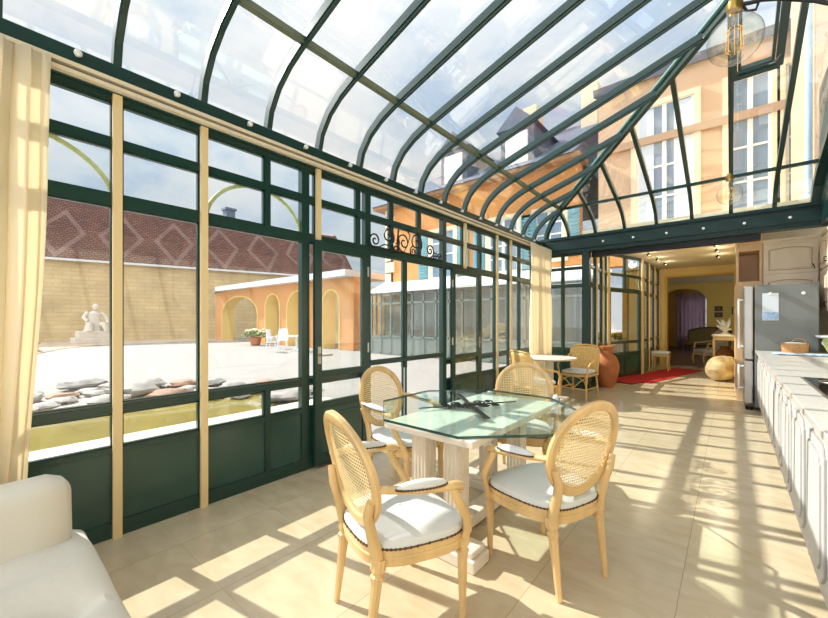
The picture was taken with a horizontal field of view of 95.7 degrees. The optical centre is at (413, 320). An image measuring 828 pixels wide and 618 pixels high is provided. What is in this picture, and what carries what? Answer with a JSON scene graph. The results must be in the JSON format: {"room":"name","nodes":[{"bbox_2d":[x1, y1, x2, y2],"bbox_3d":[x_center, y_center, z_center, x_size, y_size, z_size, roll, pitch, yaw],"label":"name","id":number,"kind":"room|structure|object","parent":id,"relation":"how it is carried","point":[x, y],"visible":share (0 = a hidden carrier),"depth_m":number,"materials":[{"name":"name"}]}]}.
{"room":"sunroom","nodes":[
{"label":"sunroom","id":0,"kind":"room"},
{"bbox_2d":[0,0,827,239],"bbox_3d":[0.824,-2.412,2.567,4.112,1.757,11.000,0,0,40],"label":"roof frame","id":1,"kind":"structure","parent":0,"point":[681,55],"depth_m":3.88,"materials":[{"name":"teal"}]},
{"bbox_2d":[0,17,545,247],"bbox_3d":[-0.705,-1.528,3.856,0.125,0.185,10.980,0,0,40],"label":"beam","id":2,"kind":"structure","parent":1,"relation":"attached to","point":[9,28],"depth_m":2.77,"materials":[{"name":"metal"}]},
{"bbox_2d":[716,16,742,203],"bbox_3d":[2.910,-1.971,3.459,0.193,1.799,0.193,0,0,40],"label":"pendant lamp","id":3,"kind":"object","parent":1,"relation":"hanging from","point":[729,177],"visible":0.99,"depth_m":3.46,"materials":[{"name":"gold metal"}]},
{"bbox_2d":[730,1,791,81],"bbox_3d":[3.293,-2.807,3.587,0.420,0.381,1.107,0,0,40],"label":"roof light","id":4,"kind":"object","parent":1,"relation":"attached to","point":[770,63],"depth_m":3.74,"materials":[{"name":"teal"}]},
{"bbox_2d":[706,0,827,67],"bbox_3d":[1.509,-2.064,1.474,0.570,1.991,0.193,0,0,40],"label":"pendant lamp","id":5,"kind":"object","parent":1,"relation":"hanging from","point":[733,7],"visible":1,"depth_m":1.57,"materials":[{"name":"gold metal"}]},
{"bbox_2d":[726,0,742,15],"bbox_3d":[1.365,-1.349,1.596,0.057,0.071,0.057,0,0,40],"label":"socket","id":6,"kind":"object","parent":5,"relation":"attached to","point":[733,7],"depth_m":1.58,"materials":[{"name":"gold metal"}]},
{"bbox_2d":[93,346,827,617],"bbox_3d":[6.703,1.440,8.606,5.270,0.120,28.200,0,0,40],"label":"floor","id":7,"kind":"structure","parent":0,"point":[700,519],"depth_m":2.29,"materials":[{"name":"tile"}]},
{"bbox_2d":[0,474,130,617],"bbox_3d":[-1.913,1.048,0.818,1.179,0.663,1.960,0,0,40],"label":"sofa","id":8,"kind":"object","parent":7,"relation":"on","point":[49,568],"visible":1,"depth_m":1.55,"materials":[{"name":"beige fabric"}]},
{"bbox_2d":[0,474,71,564],"bbox_3d":[-2.249,0.977,1.076,0.334,0.519,1.880,0,0,40],"label":"cushion","id":9,"kind":"object","parent":8,"relation":"on","point":[36,512],"depth_m":1.63,"materials":[{"name":"beige fabric"}]},
{"bbox_2d":[0,529,130,617],"bbox_3d":[-1.875,1.067,0.786,1.080,0.206,1.960,0,0,40],"label":"seat cushion","id":10,"kind":"object","parent":8,"relation":"on","point":[61,574],"depth_m":1.44,"materials":[{"name":"beige fabric"}]},
{"bbox_2d":[27,73,122,544],"bbox_3d":[-2.569,-0.033,1.633,0.088,2.825,2.079,0,0,40],"label":"window","id":11,"kind":"structure","parent":7,"relation":"on","point":[94,476],"depth_m":2.35,"materials":[{"name":"green paint"}]},
{"bbox_2d":[208,130,305,504],"bbox_3d":[-1.307,-0.033,3.147,0.060,2.825,0.880,0,0,40],"label":"window","id":12,"kind":"structure","parent":7,"relation":"on","point":[245,454],"depth_m":3.17,"materials":[{"name":"green paint"}]},
{"bbox_2d":[306,166,367,469],"bbox_3d":[-0.761,-0.033,3.772,0.088,2.825,0.780,0,0,40],"label":"window","id":13,"kind":"structure","parent":7,"relation":"on","point":[315,200],"depth_m":3.56,"materials":[{"name":"green paint"}]},
{"bbox_2d":[313,241,368,466],"bbox_3d":[-0.687,0.305,3.716,0.107,2.090,0.670,0,0,40],"label":"door","id":14,"kind":"structure","parent":13,"relation":"attached to","point":[348,407],"depth_m":3.57,"materials":[{"name":"green paint"}]},
{"bbox_2d":[323,410,471,617],"bbox_3d":[-0.106,0.889,1.800,0.615,0.984,0.650,0,0,-32],"label":"armchair","id":15,"kind":"object","parent":7,"relation":"on","point":[406,523],"visible":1,"depth_m":1.64,"materials":[{"name":"brown wood"}]},
{"bbox_2d":[359,366,443,486],"bbox_3d":[-0.112,0.889,3.144,0.615,0.984,0.650,0,0,38],"label":"armchair","id":16,"kind":"object","parent":7,"relation":"on","point":[382,434],"visible":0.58,"depth_m":3.15,"materials":[{"name":"brown wood"}]},
{"bbox_2d":[368,189,444,423],"bbox_3d":[-0.062,-0.033,4.621,0.060,2.825,1.420,0,0,40],"label":"window frame","id":17,"kind":"structure","parent":7,"relation":"on","point":[389,222],"depth_m":4.54,"materials":[{"name":"green paint"}]},
{"bbox_2d":[369,229,443,260],"bbox_3d":[-0.037,-0.938,4.565,0.024,0.295,1.375,0,0,40],"label":"scroll","id":18,"kind":"object","parent":17,"relation":"attached to","point":[398,235],"visible":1,"depth_m":4.44,"materials":[{"name":"black"}]},
{"bbox_2d":[445,217,480,402],"bbox_3d":[0.724,-0.033,5.529,0.088,2.825,0.980,0,0,40],"label":"window","id":19,"kind":"structure","parent":7,"relation":"on","point":[464,227],"depth_m":5.50,"materials":[{"name":"green paint"}]},
{"bbox_2d":[450,267,482,401],"bbox_3d":[0.784,0.305,5.458,0.107,2.090,0.770,0,0,40],"label":"door","id":20,"kind":"structure","parent":19,"relation":"attached to","point":[469,380],"depth_m":5.39,"materials":[{"name":"green paint"}]},
{"bbox_2d":[383,389,587,574],"bbox_3d":[0.465,1.004,2.750,1.374,0.751,1.374,0,0,40],"label":"dining table","id":21,"kind":"object","parent":7,"relation":"on","point":[461,430],"visible":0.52,"depth_m":2.41,"materials":[{"name":"clear glass"}]},
{"bbox_2d":[419,393,515,418],"bbox_3d":[0.417,0.621,2.803,0.543,0.015,0.691,0,0,31],"label":"sculpture","id":22,"kind":"object","parent":21,"relation":"on","point":[467,403],"visible":1,"depth_m":2.77,"materials":[{"name":"black metal"}]},
{"bbox_2d":[481,230,498,393],"bbox_3d":[1.212,-0.033,6.107,0.088,2.825,0.534,0,0,40],"label":"window","id":23,"kind":"structure","parent":7,"relation":"on","point":[489,377],"depth_m":6.25,"materials":[{"name":"green paint"}]},
{"bbox_2d":[499,236,511,394],"bbox_3d":[1.541,-0.033,6.497,0.088,2.825,0.534,0,0,40],"label":"window","id":24,"kind":"structure","parent":7,"relation":"on","point":[508,256],"depth_m":6.65,"materials":[{"name":"green paint"}]},
{"bbox_2d":[487,362,559,463],"bbox_3d":[0.964,0.889,3.368,0.650,0.984,0.615,0,0,22],"label":"armchair","id":25,"kind":"object","parent":7,"relation":"on","point":[535,426],"visible":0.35,"depth_m":3.52,"materials":[{"name":"brown wood"}]},
{"bbox_2d":[509,350,560,416],"bbox_3d":[1.751,0.901,5.562,0.591,0.963,0.612,0,0,-20],"label":"rattan chair","id":26,"kind":"object","parent":7,"relation":"on","point":[514,357],"visible":0.34,"depth_m":5.41,"materials":[{"name":"beige wicker"}]},
{"bbox_2d":[533,377,555,385],"bbox_3d":[1.793,0.895,5.577,0.440,0.065,0.440,0,0,-20],"label":"cushion","id":27,"kind":"object","parent":26,"relation":"on","point":[554,382],"depth_m":5.42,"materials":[{"name":"grey fabric"}]},
{"bbox_2d":[481,400,618,603],"bbox_3d":[0.770,0.889,2.114,0.650,0.984,0.615,0,0,-30],"label":"armchair","id":28,"kind":"object","parent":7,"relation":"on","point":[551,495],"visible":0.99,"depth_m":1.95,"materials":[{"name":"brown wood"}]},
{"bbox_2d":[530,355,576,403],"bbox_3d":[2.365,1.002,6.564,0.900,0.755,0.900,0,0,40],"label":"round table","id":29,"kind":"object","parent":7,"relation":"on","point":[549,360],"visible":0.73,"depth_m":6.49,"materials":[{"name":"white stone"}]},
{"bbox_2d":[557,344,599,401],"bbox_3d":[2.981,0.901,6.744,0.591,0.963,0.612,0,0,-42],"label":"rattan chair","id":30,"kind":"object","parent":7,"relation":"on","point":[586,365],"visible":0.98,"depth_m":6.74,"materials":[{"name":"beige wicker"}]},
{"bbox_2d":[562,367,595,374],"bbox_3d":[2.947,0.895,6.714,0.440,0.065,0.440,0,0,-42],"label":"cushion","id":31,"kind":"object","parent":30,"relation":"on","point":[572,370],"depth_m":6.63,"materials":[{"name":"grey fabric"}]},
{"bbox_2d":[597,345,618,387],"bbox_3d":[4.036,0.950,7.875,0.490,0.860,0.490,0,0,40],"label":"jar","id":32,"kind":"object","parent":7,"relation":"on","point":[608,371],"visible":0.96,"depth_m":7.71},
{"bbox_2d":[609,255,642,376],"bbox_3d":[5.221,-0.120,9.271,1.710,3.000,0.088,0,0,-34],"label":"door","id":33,"kind":"structure","parent":7,"relation":"on","point":[630,362],"depth_m":9.44,"materials":[{"name":"green paint"}]},
{"bbox_2d":[637,368,701,383],"bbox_3d":[6.359,1.372,9.617,3.500,0.012,0.760,0,0,-37],"label":"rug","id":34,"kind":"object","parent":7,"relation":"on","point":[674,372],"visible":0.79,"depth_m":9.76,"materials":[{"name":"carpet"}]},
{"bbox_2d":[616,375,663,383],"bbox_3d":[5.116,1.362,8.849,1.400,0.008,0.800,0,0,-32],"label":"door mat","id":35,"kind":"object","parent":34,"relation":"on","point":[631,379],"visible":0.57,"depth_m":8.71,"materials":[{"name":"red carpet"}]},
{"bbox_2d":[651,350,670,370],"bbox_3d":[6.923,1.104,10.516,0.420,0.527,0.420,0,0,40],"label":"stool","id":36,"kind":"object","parent":34,"relation":"on","point":[654,353],"visible":1,"depth_m":10.40,"materials":[{"name":"beige wood"}]},
{"bbox_2d":[651,350,670,354],"bbox_3d":[6.923,0.886,10.516,0.420,0.090,0.420,0,0,40],"label":"cushion","id":37,"kind":"object","parent":36,"relation":"on","point":[655,352],"depth_m":10.38,"materials":[{"name":"grey fabric"}]},
{"bbox_2d":[683,327,731,352],"bbox_3d":[12.537,0.817,16.033,0.747,1.133,1.590,0,0,-40],"label":"settee","id":38,"kind":"object","parent":7,"relation":"on","point":[702,333],"visible":0.57,"depth_m":16.33,"materials":[{"name":"brown wood"}]},
{"bbox_2d":[692,329,728,364],"bbox_3d":[9.525,0.817,12.072,0.747,1.133,0.810,0,0,10],"label":"armchair","id":39,"kind":"object","parent":7,"relation":"on","point":[706,351],"visible":0.63,"depth_m":11.97,"materials":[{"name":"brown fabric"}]},
{"bbox_2d":[705,356,733,380],"bbox_3d":[7.121,1.094,8.669,0.621,0.581,0.720,0,0,40],"label":"pouf","id":40,"kind":"object","parent":7,"relation":"on","point":[717,368],"visible":0.85,"depth_m":8.48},
{"bbox_2d":[711,333,733,356],"bbox_3d":[8.299,0.867,10.007,0.540,1.034,1.100,0,0,40],"label":"console table","id":41,"kind":"object","parent":7,"relation":"on","point":[716,336],"visible":0.38,"depth_m":9.72,"materials":[{"name":"brown wood"}]},
{"bbox_2d":[717,318,730,334],"bbox_3d":[8.128,0.135,9.837,0.315,0.429,0.607,0,0,40],"label":"ornament","id":42,"kind":"object","parent":41,"relation":"on","point":[724,326],"visible":0.98,"depth_m":9.76,"materials":[{"name":"white"}]},
{"bbox_2d":[715,346,733,357],"bbox_3d":[8.267,0.930,9.969,0.440,0.520,0.440,0,0,40],"label":"urn","id":43,"kind":"object","parent":7,"relation":"on","point":[724,350],"visible":0.5,"depth_m":9.86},
{"bbox_2d":[732,236,761,400],"bbox_3d":[5.913,-0.030,6.675,0.394,2.820,0.630,0,0,40],"label":"pantry cabinet","id":44,"kind":"object","parent":7,"relation":"on","point":[748,254],"visible":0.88,"depth_m":6.54,"materials":[{"name":"brown wood"}]},
{"bbox_2d":[757,357,760,408],"bbox_3d":[5.445,0.938,5.164,1.048,0.885,0.598,0,0,40],"label":"base cabinet","id":45,"kind":"object","parent":7,"relation":"on","point":[759,359],"visible":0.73,"depth_m":5.39,"materials":[{"name":"white"}]},
{"bbox_2d":[759,361,763,417],"bbox_3d":[5.058,0.938,4.706,1.048,0.885,0.598,0,0,40],"label":"base cabinet","id":46,"kind":"object","parent":7,"relation":"on","point":[761,362],"visible":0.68,"depth_m":5.01,"materials":[{"name":"white"}]},
{"bbox_2d":[762,365,767,430],"bbox_3d":[4.671,0.938,4.247,1.048,0.885,0.598,0,0,40],"label":"base cabinet","id":47,"kind":"object","parent":7,"relation":"on","point":[764,371],"visible":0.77,"depth_m":4.47,"materials":[{"name":"white"}]},
{"bbox_2d":[766,368,770,438],"bbox_3d":[4.284,0.938,3.789,1.048,0.885,0.598,0,0,40],"label":"base cabinet","id":48,"kind":"object","parent":7,"relation":"on","point":[768,374],"visible":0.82,"depth_m":4.05,"materials":[{"name":"white"}]},
{"bbox_2d":[770,374,777,460],"bbox_3d":[3.896,0.938,3.331,1.048,0.885,0.598,0,0,40],"label":"base cabinet","id":49,"kind":"object","parent":7,"relation":"on","point":[773,382],"visible":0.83,"depth_m":3.56,"materials":[{"name":"white"}]},
{"bbox_2d":[738,282,818,409],"bbox_3d":[5.665,0.415,5.897,0.879,1.930,0.720,0,0,40],"label":"fridge","id":50,"kind":"object","parent":7,"relation":"on","point":[798,312],"visible":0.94,"depth_m":5.65,"materials":[{"name":"grey"}]},
{"bbox_2d":[762,293,778,319],"bbox_3d":[5.380,-0.215,5.661,0.180,0.410,0.005,0,0,40],"label":"sheet","id":51,"kind":"object","parent":50,"relation":"attached to","point":[770,303],"visible":1,"depth_m":5.66,"materials":[{"name":"white paper"}]},
{"bbox_2d":[762,312,777,319],"bbox_3d":[5.378,-0.075,5.660,0.176,0.120,0.001,0,0,40],"label":"picture","id":52,"kind":"object","parent":51,"relation":"attached to","point":[765,315],"depth_m":5.66,"materials":[{"name":"blue paper"}]},
{"bbox_2d":[775,381,784,482],"bbox_3d":[3.509,0.938,2.873,1.048,0.885,0.598,0,0,40],"label":"base cabinet","id":53,"kind":"object","parent":7,"relation":"on","point":[779,393],"visible":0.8,"depth_m":3.12,"materials":[{"name":"white"}]},
{"bbox_2d":[782,391,794,511],"bbox_3d":[3.122,0.938,2.414,1.048,0.885,0.598,0,0,40],"label":"base cabinet","id":54,"kind":"object","parent":7,"relation":"on","point":[788,404],"visible":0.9,"depth_m":2.64,"materials":[{"name":"white"}]},
{"bbox_2d":[762,234,818,284],"bbox_3d":[6.308,0.005,6.337,0.665,2.750,0.636,0,0,40],"label":"tall cabinet","id":55,"kind":"object","parent":7,"relation":"on","point":[787,260],"visible":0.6,"depth_m":6.10,"materials":[{"name":"brown"}]},
{"bbox_2d":[792,403,808,554],"bbox_3d":[2.734,0.938,1.956,1.048,0.885,0.598,0,0,40],"label":"base cabinet","id":56,"kind":"object","parent":7,"relation":"on","point":[799,422],"visible":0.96,"depth_m":2.17,"materials":[{"name":"white"}]},
{"bbox_2d":[806,422,827,609],"bbox_3d":[2.347,0.938,1.498,1.048,0.885,0.598,0,0,40],"label":"base cabinet","id":57,"kind":"object","parent":7,"relation":"on","point":[816,448],"visible":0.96,"depth_m":1.72,"materials":[{"name":"white"}]},
{"bbox_3d":[1.960,0.938,1.040,1.048,0.885,0.598,0,0,40],"label":"base cabinet","id":58,"kind":"object","parent":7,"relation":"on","visible":0},
{"bbox_2d":[755,350,827,445],"bbox_3d":[3.689,0.471,3.095,1.070,0.043,6.050,0,0,40],"label":"countertop","id":59,"kind":"structure","parent":58,"relation":"on","point":[787,370],"depth_m":2.94,"materials":[{"name":"stone"}]},
{"bbox_2d":[780,338,809,352],"bbox_3d":[5.466,0.348,5.384,0.265,0.204,0.250,0,0,-1],"label":"wicker basket","id":60,"kind":"object","parent":59,"relation":"on","point":[792,347],"visible":1,"depth_m":5.33,"materials":[{"name":"brown wicker"}]},
{"bbox_2d":[772,352,827,356],"bbox_3d":[5.169,0.441,4.876,0.738,0.016,0.359,0,0,40],"label":"towel","id":61,"kind":"object","parent":59,"relation":"on","point":[774,353],"visible":1,"depth_m":4.88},
{"bbox_2d":[800,377,827,399],"bbox_3d":[2.938,0.444,2.361,0.600,0.012,1.100,0,0,40],"label":"cooktop","id":62,"kind":"object","parent":59,"relation":"in","point":[820,385],"visible":1,"depth_m":2.60,"materials":[{"name":"silver metal"}]},
{"bbox_2d":[815,335,827,351],"bbox_3d":[5.696,0.323,5.006,0.470,0.255,0.470,0,0,40],"label":"bowl","id":63,"kind":"object","parent":59,"relation":"on","point":[824,342],"visible":1,"depth_m":5.06,"materials":[{"name":"white"}]},
{"bbox_2d":[622,271,733,351],"bbox_3d":[12.592,-0.170,15.249,5.250,3.100,10.650,0,0,40],"label":"wall","id":64,"kind":"structure","parent":0,"point":[721,293],"depth_m":16.86,"materials":[{"name":"paint"}]},
{"bbox_2d":[676,293,705,344],"bbox_3d":[14.605,-0.095,19.800,1.258,2.750,0.090,0,0,40],"label":"drape","id":65,"kind":"object","parent":64,"relation":"hanging from","point":[690,307],"visible":0.8,"depth_m":19.85,"materials":[{"name":"fabric"}]},
{"bbox_2d":[622,266,733,284],"bbox_3d":[12.592,-1.770,15.249,5.250,0.100,10.650,0,0,40],"label":"ceiling","id":66,"kind":"structure","parent":0,"point":[720,278],"depth_m":15.54,"materials":[{"name":"beige"}]},
{"bbox_2d":[629,264,735,364],"bbox_3d":[8.826,-0.130,11.296,4.100,3.020,0.310,0,0,40],"label":"wall","id":67,"kind":"structure","parent":0,"point":[730,269],"depth_m":11.92,"materials":[{"name":"yellow paint"}]},
{"bbox_2d":[643,259,659,372],"bbox_3d":[6.874,-0.120,10.871,0.088,3.000,2.930,0,0,41],"label":"window","id":68,"kind":"structure","parent":67,"relation":"in","point":[647,360],"depth_m":11.05,"materials":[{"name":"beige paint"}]},
{"bbox_2d":[540,201,827,390],"bbox_3d":[4.484,-0.165,6.646,4.450,3.090,0.340,0,0,40],"label":"beam","id":69,"kind":"structure","parent":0,"point":[723,229],"depth_m":6.47,"materials":[{"name":"teal"}]},
{"bbox_2d":[0,33,530,533],"bbox_3d":[-0.220,-0.067,4.376,0.135,2.893,9.400,0,0,40],"label":"window","id":70,"kind":"structure","parent":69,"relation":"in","point":[165,476],"depth_m":2.67,"materials":[{"name":"green paint"}]},
{"bbox_2d":[0,34,50,484],"bbox_3d":[-2.318,-0.060,1.747,0.107,2.840,0.906,0,0,40],"label":"sheer curtain","id":71,"kind":"object","parent":70,"relation":"hanging from","point":[25,72],"visible":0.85,"depth_m":1.99,"materials":[{"name":"fabric"}]},
{"bbox_2d":[529,242,551,392],"bbox_3d":[2.513,-0.060,7.407,0.149,2.840,1.082,0,0,40],"label":"sheer curtain","id":72,"kind":"object","parent":70,"relation":"hanging from","point":[540,317],"visible":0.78,"depth_m":7.36,"materials":[{"name":"fabric"}]},
{"bbox_2d":[512,241,530,396],"bbox_3d":[2.246,-0.033,7.352,0.060,2.825,1.730,0,0,40],"label":"window","id":73,"kind":"structure","parent":69,"relation":"in","point":[518,279],"depth_m":6.99,"materials":[{"name":"green paint"}]},
{"bbox_2d":[551,253,581,388],"bbox_3d":[3.098,0.000,7.764,0.880,2.760,0.060,0,0,40],"label":"window","id":74,"kind":"structure","parent":69,"relation":"in","point":[562,350],"depth_m":7.75,"materials":[{"name":"green paint"}]},
{"bbox_2d":[591,256,608,387],"bbox_3d":[4.009,-0.120,8.154,0.088,3.000,1.620,0,0,39],"label":"window","id":75,"kind":"structure","parent":69,"relation":"in","point":[603,286],"depth_m":8.37,"materials":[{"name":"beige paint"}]},
{"bbox_2d":[582,198,809,269],"bbox_3d":[6.859,-1.730,8.736,3.800,0.180,6.200,0,0,40],"label":"ceiling","id":76,"kind":"structure","parent":0,"point":[696,256],"depth_m":9.11,"materials":[{"name":"beige"}]},
{"bbox_2d":[761,227,827,352],"bbox_3d":[6.690,-0.130,6.522,1.200,3.020,0.100,0,0,40],"label":"wall","id":77,"kind":"structure","parent":0,"point":[823,317],"depth_m":6.33,"materials":[{"name":"beige paint"}]},
{"bbox_2d":[819,67,827,223],"bbox_3d":[2.480,-2.375,1.014,0.520,1.990,11.150,0,0,40],"label":"wall","id":78,"kind":"structure","parent":0,"point":[823,90],"depth_m":5.20,"materials":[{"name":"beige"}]},
{"bbox_2d":[819,227,827,312],"bbox_3d":[6.165,-0.730,5.460,0.341,1.220,0.596,0,0,40],"label":"upper cabinet","id":79,"kind":"object","parent":78,"relation":"attached to","point":[824,234],"visible":1,"depth_m":5.49,"materials":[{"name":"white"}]},
{"label":"outside","id":80,"kind":"structure","parent":0,"visible":0},
{"bbox_2d":[34,329,621,432],"bbox_3d":[-26.607,1.485,29.031,71.880,0.190,130.000,0,0,40],"label":"ground","id":81,"kind":"structure","parent":80,"point":[242,361],"depth_m":11.71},
{"bbox_2d":[33,401,60,410],"bbox_3d":[-5.807,1.343,5.879,0.449,0.135,0.398,0,0,29],"label":"rock","id":82,"kind":"object","parent":81,"relation":"on","point":[49,405],"visible":0.65,"depth_m":5.81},
{"bbox_2d":[45,396,77,403],"bbox_3d":[-5.943,1.347,6.325,0.412,0.126,0.430,0,0,-30],"label":"rock","id":83,"kind":"object","parent":81,"relation":"on","point":[70,399],"visible":0.68,"depth_m":6.26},
{"bbox_2d":[44,392,80,399],"bbox_3d":[-6.248,1.342,6.679,0.490,0.136,0.375,0,0,-37],"label":"rock","id":84,"kind":"object","parent":81,"relation":"on","point":[60,394],"visible":0.59,"depth_m":6.60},
{"bbox_2d":[56,377,107,390],"bbox_3d":[-6.747,1.284,7.658,0.735,0.253,0.727,0,0,-22],"label":"rock","id":85,"kind":"object","parent":81,"relation":"on","point":[76,384],"visible":0.87,"depth_m":7.45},
{"bbox_2d":[82,390,105,396],"bbox_3d":[-5.908,1.349,6.983,0.362,0.123,0.409,0,0,32],"label":"rock","id":86,"kind":"object","parent":81,"relation":"on","point":[93,393],"visible":0.68,"depth_m":6.88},
{"bbox_2d":[103,381,159,397],"bbox_3d":[-5.237,1.277,6.992,0.788,0.267,0.889,0,0,9],"label":"rock","id":87,"kind":"object","parent":81,"relation":"on","point":[134,389],"visible":0.69,"depth_m":6.84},
{"bbox_2d":[131,378,166,386],"bbox_3d":[-5.491,1.294,7.704,0.683,0.231,0.770,0,0,6],"label":"rock","id":88,"kind":"object","parent":81,"relation":"on","point":[158,382],"visible":0.44,"depth_m":7.66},
{"bbox_2d":[29,393,281,451],"bbox_3d":[-4.525,1.383,4.871,3.000,0.014,6.000,0,0,40],"label":"pond","id":89,"kind":"structure","parent":81,"relation":"on","point":[67,433],"depth_m":5.13,"materials":[{"name":"liquid"}]},
{"bbox_2d":[85,394,130,404],"bbox_3d":[-5.102,1.319,6.262,0.538,0.182,0.606,0,0,42],"label":"rock","id":90,"kind":"object","parent":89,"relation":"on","point":[102,398],"visible":0.36,"depth_m":6.08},
{"bbox_2d":[144,388,188,396],"bbox_3d":[-4.356,1.305,6.638,0.579,0.210,0.757,0,0,10],"label":"rock","id":91,"kind":"object","parent":89,"relation":"on","point":[168,390],"visible":0.46,"depth_m":6.55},
{"bbox_2d":[29,397,332,460],"bbox_3d":[-2.157,1.170,2.707,0.650,0.520,4.150,0,0,40],"label":"sill","id":92,"kind":"structure","parent":81,"relation":"on","point":[34,455],"depth_m":3.03,"materials":[{"name":"white stone"}]},
{"bbox_2d":[167,379,195,387],"bbox_3d":[-4.909,1.324,7.974,0.619,0.172,0.474,0,0,-6],"label":"rock","id":93,"kind":"object","parent":81,"relation":"on","point":[180,382],"visible":0.73,"depth_m":7.82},
{"bbox_2d":[39,197,351,341],"bbox_3d":[-31.124,-4.570,26.077,54.600,11.900,10.790,0,0,-35],"label":"building","id":94,"kind":"structure","parent":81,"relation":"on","point":[160,253],"depth_m":28.54,"materials":[{"name":"brick"}]},
{"bbox_2d":[208,377,226,386],"bbox_3d":[-4.327,1.312,8.072,0.564,0.196,0.570,0,0,35],"label":"rock","id":95,"kind":"object","parent":81,"relation":"on","point":[214,381],"visible":0.74,"depth_m":7.93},
{"bbox_2d":[219,381,245,386],"bbox_3d":[-3.709,1.328,7.731,0.478,0.164,0.473,0,0,36],"label":"rock","id":96,"kind":"object","parent":81,"relation":"on","point":[232,383],"visible":0.51,"depth_m":7.63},
{"bbox_2d":[241,328,265,344],"bbox_3d":[-9.069,0.901,21.626,1.376,0.959,1.344,0,0,11],"label":"flower planter","id":97,"kind":"object","parent":81,"relation":"on","point":[254,332],"visible":0.97,"depth_m":21.28,"materials":[{"name":"ceramic"}]},
{"bbox_2d":[265,329,279,351],"bbox_3d":[-6.358,0.886,16.817,0.552,1.014,0.620,0,0,0],"label":"garden chair","id":98,"kind":"object","parent":81,"relation":"on","point":[269,337],"visible":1,"depth_m":16.92,"materials":[{"name":"white"}]},
{"bbox_2d":[276,329,287,348],"bbox_3d":[-6.488,0.886,18.522,0.620,1.014,0.552,0,0,-10],"label":"garden chair","id":99,"kind":"object","parent":81,"relation":"on","point":[282,333],"visible":0.93,"depth_m":18.70,"materials":[{"name":"white"}]},
{"bbox_2d":[259,387,310,401],"bbox_3d":[-2.213,1.289,6.574,0.788,0.241,0.820,0,0,3],"label":"rock","id":100,"kind":"object","parent":81,"relation":"on","point":[290,394],"visible":0.56,"depth_m":6.29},
{"bbox_2d":[215,269,385,350],"bbox_3d":[-7.925,-0.495,24.241,16.600,3.750,4.800,0,0,40],"label":"arcade","id":101,"kind":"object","parent":81,"relation":"on","point":[275,301],"visible":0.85,"depth_m":21.19,"materials":[{"name":"paint"}]},
{"bbox_2d":[371,263,598,362],"bbox_3d":[1.780,-0.160,13.572,9.000,3.080,0.930,0,0,40],"label":"veranda","id":102,"kind":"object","parent":81,"relation":"on","point":[423,308],"visible":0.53,"depth_m":13.50,"materials":[{"name":"white"}]},
{"bbox_2d":[373,18,790,295],"bbox_3d":[6.115,-3.920,15.486,13.850,10.600,8.450,0,0,40],"label":"house","id":103,"kind":"structure","parent":81,"relation":"on","point":[702,86],"depth_m":10.25,"materials":[{"name":"orange paint"}]},
{"bbox_2d":[418,236,427,278],"bbox_3d":[0.369,-2.620,15.310,0.480,1.800,0.055,0,0,40],"label":"shutter","id":104,"kind":"object","parent":103,"relation":"hanging from","point":[422,270],"depth_m":15.26,"materials":[{"name":"teal"}]},
{"bbox_2d":[457,228,467,275],"bbox_3d":[1.821,-2.620,14.084,0.480,1.800,0.055,0,0,40],"label":"shutter","id":105,"kind":"object","parent":103,"relation":"hanging from","point":[458,229],"depth_m":14.17,"materials":[{"name":"teal"}]},
{"bbox_2d":[473,232,484,269],"bbox_3d":[2.355,-2.620,13.632,0.480,1.800,0.055,0,0,40],"label":"shutter","id":106,"kind":"object","parent":103,"relation":"hanging from","point":[474,233],"depth_m":13.66,"materials":[{"name":"teal"}]},
{"bbox_2d":[521,215,529,258],"bbox_3d":[3.711,-2.770,12.486,0.330,1.500,0.055,0,0,40],"label":"shutter","id":107,"kind":"object","parent":103,"relation":"hanging from","point":[524,253],"depth_m":12.46,"materials":[{"name":"teal"}]},
{"bbox_2d":[522,214,535,269],"bbox_3d":[3.807,-2.620,12.406,0.480,1.800,0.055,0,0,40],"label":"shutter","id":108,"kind":"object","parent":103,"relation":"hanging from","point":[531,228],"depth_m":12.41,"materials":[{"name":"teal"}]},
{"bbox_2d":[568,207,579,235],"bbox_3d":[4.895,-2.770,11.486,0.330,1.500,0.055,0,0,40],"label":"shutter","id":109,"kind":"object","parent":103,"relation":"hanging from","point":[573,214],"depth_m":11.45,"materials":[{"name":"teal"}]},
{"bbox_2d":[639,109,653,222],"bbox_3d":[6.365,-4.170,10.306,0.380,3.200,0.008,0,0,40],"label":"window curtain","id":110,"kind":"object","parent":103,"relation":"hanging from","point":[646,123],"depth_m":10.29,"materials":[{"name":"white fabric"}]},
{"bbox_2d":[674,97,690,217],"bbox_3d":[7.011,-4.170,9.760,0.410,3.200,0.008,0,0,40],"label":"window curtain","id":111,"kind":"object","parent":103,"relation":"hanging from","point":[681,203],"depth_m":9.77,"materials":[{"name":"white fabric"}]},
{"bbox_2d":[791,2,827,199],"bbox_3d":[8.862,-5.305,5.800,4.350,6.930,3.500,0,0,40],"label":"house wing","id":112,"kind":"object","parent":103,"relation":"attached to","point":[813,64],"visible":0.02,"depth_m":6.00,"materials":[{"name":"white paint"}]},
{"bbox_2d":[598,332,621,352],"bbox_3d":[7.802,0.901,14.881,1.182,0.959,0.830,0,0,40],"label":"trough","id":113,"kind":"object","parent":81,"relation":"on","point":[617,336],"visible":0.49,"depth_m":14.47,"materials":[{"name":"beige"}]},
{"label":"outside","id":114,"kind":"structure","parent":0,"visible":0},
{"bbox_2d":[38,338,238,353],"bbox_3d":[-21.359,1.375,21.978,19.000,0.030,22.000,0,0,40],"label":"gravel","id":115,"kind":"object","parent":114,"point":[44,347],"visible":0.5,"depth_m":22.78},
{"bbox_2d":[70,304,108,343],"bbox_3d":[-20.145,0.145,23.570,1.500,2.470,2.000,0,0,40],"label":"statue","id":116,"kind":"object","parent":115,"relation":"on","point":[94,331],"visible":0.89,"depth_m":23.25,"materials":[{"name":"white stone"}]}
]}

